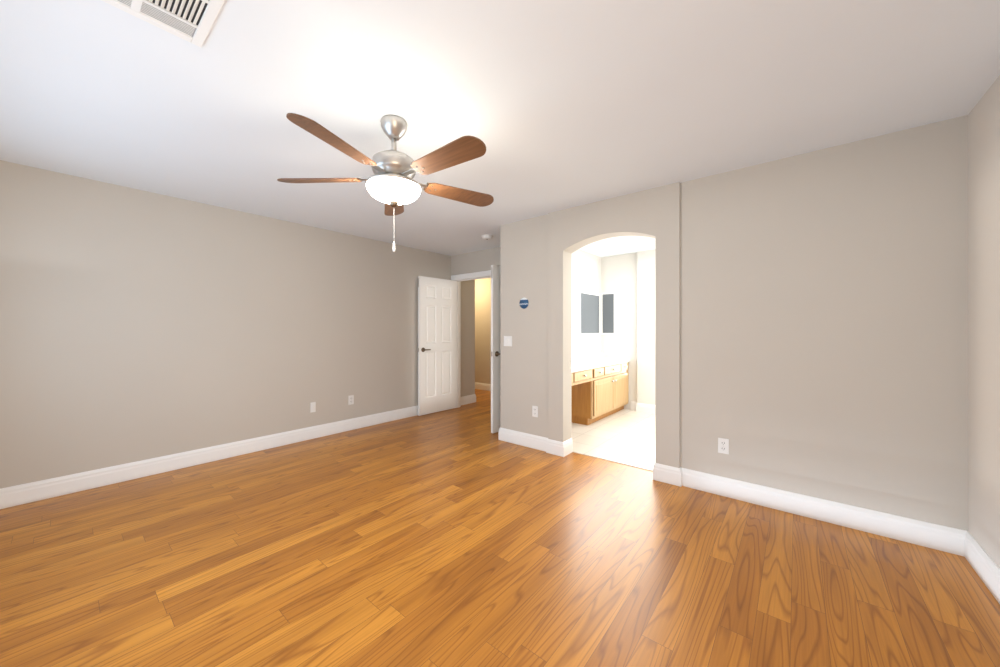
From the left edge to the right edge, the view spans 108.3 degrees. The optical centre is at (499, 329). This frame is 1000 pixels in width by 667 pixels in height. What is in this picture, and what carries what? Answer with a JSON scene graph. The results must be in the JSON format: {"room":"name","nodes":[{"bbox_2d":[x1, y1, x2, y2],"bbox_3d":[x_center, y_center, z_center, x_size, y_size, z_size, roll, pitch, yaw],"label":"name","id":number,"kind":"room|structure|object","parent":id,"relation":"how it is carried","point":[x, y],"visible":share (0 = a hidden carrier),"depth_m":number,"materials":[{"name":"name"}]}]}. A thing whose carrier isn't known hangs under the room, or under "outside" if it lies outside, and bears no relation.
{"room":"empty bedroom","nodes":[
{"label":"empty bedroom","id":0,"kind":"room"},
{"bbox_2d":[0,160,474,488],"bbox_3d":[-2.185,0.032,4.216,0.131,2.440,5.380,0,0,39],"label":"wall","id":1,"kind":"structure","parent":0,"point":[137,325],"depth_m":3.26,"materials":[{"name":"paint"}]},
{"bbox_2d":[0,405,417,508],"bbox_3d":[-2.282,1.182,3.999,0.016,0.140,4.683,0,0,39],"label":"baseboard","id":2,"kind":"structure","parent":1,"relation":"attached to","point":[16,495],"depth_m":3.22,"materials":[{"name":"paint"}]},
{"bbox_2d":[348,395,353,404],"bbox_3d":[-1.860,0.877,4.518,0.008,0.115,0.070,0,0,39],"label":"outlet","id":3,"kind":"object","parent":1,"relation":"attached to","point":[350,399],"visible":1,"depth_m":4.51,"materials":[{"name":"white plastic"}]},
{"bbox_2d":[418,276,456,415],"bbox_3d":[-0.944,0.232,5.517,0.135,2.025,0.735,0,0,39],"label":"door","id":4,"kind":"structure","parent":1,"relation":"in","point":[437,344],"depth_m":5.46,"materials":[{"name":"paint"}]},
{"bbox_2d":[461,394,475,404],"bbox_3d":[-0.558,1.182,6.097,0.016,0.140,0.439,0,0,39],"label":"baseboard","id":5,"kind":"structure","parent":1,"relation":"attached to","point":[468,399],"depth_m":6.12,"materials":[{"name":"paint"}]},
{"bbox_2d":[451,256,453,275],"bbox_3d":[-0.725,0.032,5.851,0.070,2.440,0.120,0,0,39],"label":"wall","id":6,"kind":"structure","parent":0,"point":[452,265],"depth_m":5.80,"materials":[{"name":"paint"}]},
{"bbox_2d":[454,247,499,274],"bbox_3d":[-0.119,-0.998,5.353,1.500,0.380,0.120,0,0,39],"label":"wall","id":7,"kind":"structure","parent":0,"point":[477,261],"depth_m":5.47,"materials":[{"name":"paint"}]},
{"bbox_2d":[451,270,490,407],"bbox_3d":[-0.119,0.191,5.353,1.624,2.122,0.152,0,0,39],"label":"door frame","id":8,"kind":"structure","parent":7,"relation":"attached to","point":[459,278],"depth_m":5.81,"materials":[{"name":"paint"}]},
{"bbox_2d":[491,265,499,432],"bbox_3d":[0.146,0.232,4.624,0.153,2.025,0.733,0,0,39],"label":"door","id":9,"kind":"structure","parent":7,"relation":"in","point":[495,348],"depth_m":4.37,"materials":[{"name":"paint"}]},
{"bbox_2d":[0,389,999,666],"bbox_3d":[-0.298,1.302,4.244,7.550,0.100,7.820,0,0,39],"label":"floor","id":10,"kind":"structure","parent":0,"point":[462,535],"depth_m":1.86,"materials":[{"name":"brown wood"}]},
{"bbox_2d":[0,0,999,257],"bbox_3d":[-0.298,-1.238,4.244,7.550,0.100,7.820,0,0,39],"label":"ceiling","id":11,"kind":"structure","parent":0,"point":[558,104],"depth_m":1.82,"materials":[{"name":"paint"}]},
{"bbox_2d":[101,0,224,47],"bbox_3d":[-1.221,-1.183,1.231,0.400,0.010,0.400,0,0,39],"label":"ceiling vent","id":12,"kind":"object","parent":11,"relation":"in","point":[192,21],"visible":1,"depth_m":1.35,"materials":[{"name":"white plastic"}]},
{"bbox_2d":[277,113,493,251],"bbox_3d":[-0.562,-0.817,2.037,1.231,0.743,1.277,0,0,39],"label":"ceiling fan","id":13,"kind":"object","parent":11,"relation":"hanging from","point":[393,185],"visible":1,"depth_m":1.96,"materials":[{"name":"brown wood"}]},
{"bbox_2d":[482,234,492,239],"bbox_3d":[-0.164,-1.166,4.574,0.140,0.044,0.140,0,0,39],"label":"smoke detector","id":14,"kind":"object","parent":11,"relation":"attached to","point":[486,237],"visible":0.98,"depth_m":4.53,"materials":[{"name":"white plastic"}]},
{"bbox_2d":[500,224,600,428],"bbox_3d":[0.874,0.032,5.077,0.124,2.440,2.585,0,0,39],"label":"wall","id":15,"kind":"structure","parent":0,"point":[586,271],"depth_m":5.20,"materials":[{"name":"paint"}]},
{"bbox_2d":[499,427,547,451],"bbox_3d":[0.499,1.182,4.219,0.666,0.140,0.814,0,0,39],"label":"baseboard","id":16,"kind":"structure","parent":15,"relation":"attached to","point":[524,439],"depth_m":3.90,"materials":[{"name":"paint"}]},
{"bbox_2d":[572,352,602,359],"bbox_3d":[0.947,0.406,5.045,0.020,0.100,2.308,0,0,39],"label":"backsplash","id":17,"kind":"structure","parent":15,"relation":"attached to","point":[595,355],"depth_m":5.52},
{"bbox_2d":[579,290,599,335],"bbox_3d":[1.397,-0.248,5.602,0.016,0.670,0.700,0,0,39],"label":"mirror","id":18,"kind":"object","parent":15,"relation":"in","point":[589,313],"depth_m":5.57,"materials":[{"name":"mirror"}]},
{"bbox_2d":[475,249,654,404],"bbox_3d":[1.192,0.032,6.333,7.200,2.440,0.140,0,0,39],"label":"wall","id":19,"kind":"structure","parent":0,"point":[645,327],"depth_m":5.47,"materials":[{"name":"paint"}]},
{"bbox_2d":[475,382,490,390],"bbox_3d":[0.000,1.182,7.237,3.970,0.140,0.016,0,0,39],"label":"baseboard","id":20,"kind":"structure","parent":19,"relation":"attached to","point":[481,386],"depth_m":7.52,"materials":[{"name":"paint"}]},
{"bbox_2d":[631,401,654,413],"bbox_3d":[2.980,1.182,4.808,2.500,0.140,0.086,0,0,39],"label":"baseboard","id":21,"kind":"structure","parent":19,"relation":"attached to","point":[642,408],"depth_m":5.44,"materials":[{"name":"paint"}]},
{"bbox_2d":[571,254,571,437],"bbox_3d":[0.466,0.032,3.936,0.694,2.440,0.004,0,0,39],"label":"lining","id":22,"kind":"object","parent":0,"point":[571,345],"visible":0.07,"depth_m":3.72,"materials":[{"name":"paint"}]},
{"bbox_2d":[572,409,654,470],"bbox_3d":[2.082,1.249,4.101,2.990,0.006,2.320,0,0,39],"label":"floor","id":23,"kind":"structure","parent":0,"point":[625,436],"depth_m":4.14,"materials":[{"name":"white tile"}]},
{"bbox_2d":[572,360,629,424],"bbox_3d":[1.126,0.875,4.892,0.491,0.756,2.298,0,0,39],"label":"bathroom vanity","id":24,"kind":"object","parent":23,"relation":"on","point":[600,386],"depth_m":4.83,"materials":[{"name":"brown wood"}]},
{"bbox_2d":[572,356,623,371],"bbox_3d":[1.122,0.477,4.902,0.472,0.040,2.308,0,0,39],"label":"countertop","id":25,"kind":"structure","parent":24,"relation":"on","point":[576,364],"depth_m":5.05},
{"bbox_2d":[601,253,636,409],"bbox_3d":[2.856,0.032,5.043,2.990,2.440,0.120,0,0,39],"label":"wall","id":26,"kind":"structure","parent":0,"point":[619,275],"depth_m":5.70,"materials":[{"name":"paint"}]},
{"bbox_2d":[601,292,615,334],"bbox_3d":[1.756,-0.263,5.859,0.245,0.690,0.016,0,0,39],"label":"mirror","id":27,"kind":"object","parent":26,"relation":"in","point":[608,313],"depth_m":5.85,"materials":[{"name":"mirror"}]},
{"bbox_2d":[509,115,967,530],"bbox_3d":[1.382,0.032,3.068,3.220,2.440,0.175,0,0,39],"label":"wall","id":28,"kind":"structure","parent":0,"point":[823,323],"depth_m":2.44,"materials":[{"name":"paint"}]},
{"bbox_2d":[504,336,511,345],"bbox_3d":[0.087,0.127,4.044,0.116,0.115,0.011,0,0,39],"label":"light switch","id":29,"kind":"object","parent":28,"relation":"attached to","point":[507,340],"visible":1,"depth_m":4.04,"materials":[{"name":"white plastic"}]},
{"bbox_2d":[519,298,528,308],"bbox_3d":[0.259,-0.288,3.904,0.120,0.120,0.008,0,0,39],"label":"fire alarm","id":30,"kind":"object","parent":28,"relation":"attached to","point":[524,303],"visible":1,"depth_m":3.89,"materials":[{"name":"blue plastic"}]},
{"bbox_2d":[532,406,537,416],"bbox_3d":[0.370,0.862,3.813,0.070,0.115,0.008,0,0,39],"label":"electrical outlet","id":31,"kind":"object","parent":28,"relation":"attached to","point":[534,411],"visible":1,"depth_m":3.81,"materials":[{"name":"white plastic"}]},
{"bbox_2d":[546,438,681,486],"bbox_3d":[1.017,1.182,3.356,1.262,0.140,0.190,0,0,39],"label":"baseboard","id":32,"kind":"structure","parent":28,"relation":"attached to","point":[667,474],"depth_m":3.00,"materials":[{"name":"paint"}]},
{"bbox_2d":[718,437,728,453],"bbox_3d":[1.687,0.877,2.730,0.070,0.115,0.008,0,0,39],"label":"electrical outlet","id":33,"kind":"object","parent":28,"relation":"attached to","point":[723,445],"visible":1,"depth_m":2.73,"materials":[{"name":"white plastic"}]},
{"bbox_2d":[680,467,966,555],"bbox_3d":[2.017,1.182,2.455,1.460,0.140,0.016,0,0,39],"label":"baseboard","id":34,"kind":"structure","parent":28,"relation":"attached to","point":[928,535],"depth_m":2.33,"materials":[{"name":"paint"}]},
{"bbox_2d":[968,75,999,567],"bbox_3d":[1.447,0.032,0.516,0.120,2.440,4.035,0,0,39],"label":"wall","id":35,"kind":"structure","parent":0,"point":[984,322],"depth_m":1.82,"materials":[{"name":"paint"}]},
{"bbox_2d":[964,531,999,603],"bbox_3d":[1.347,1.182,0.502,0.016,0.140,3.885,0,0,39],"label":"baseboard","id":36,"kind":"structure","parent":35,"relation":"attached to","point":[985,567],"depth_m":1.80,"materials":[{"name":"paint"}]}
]}

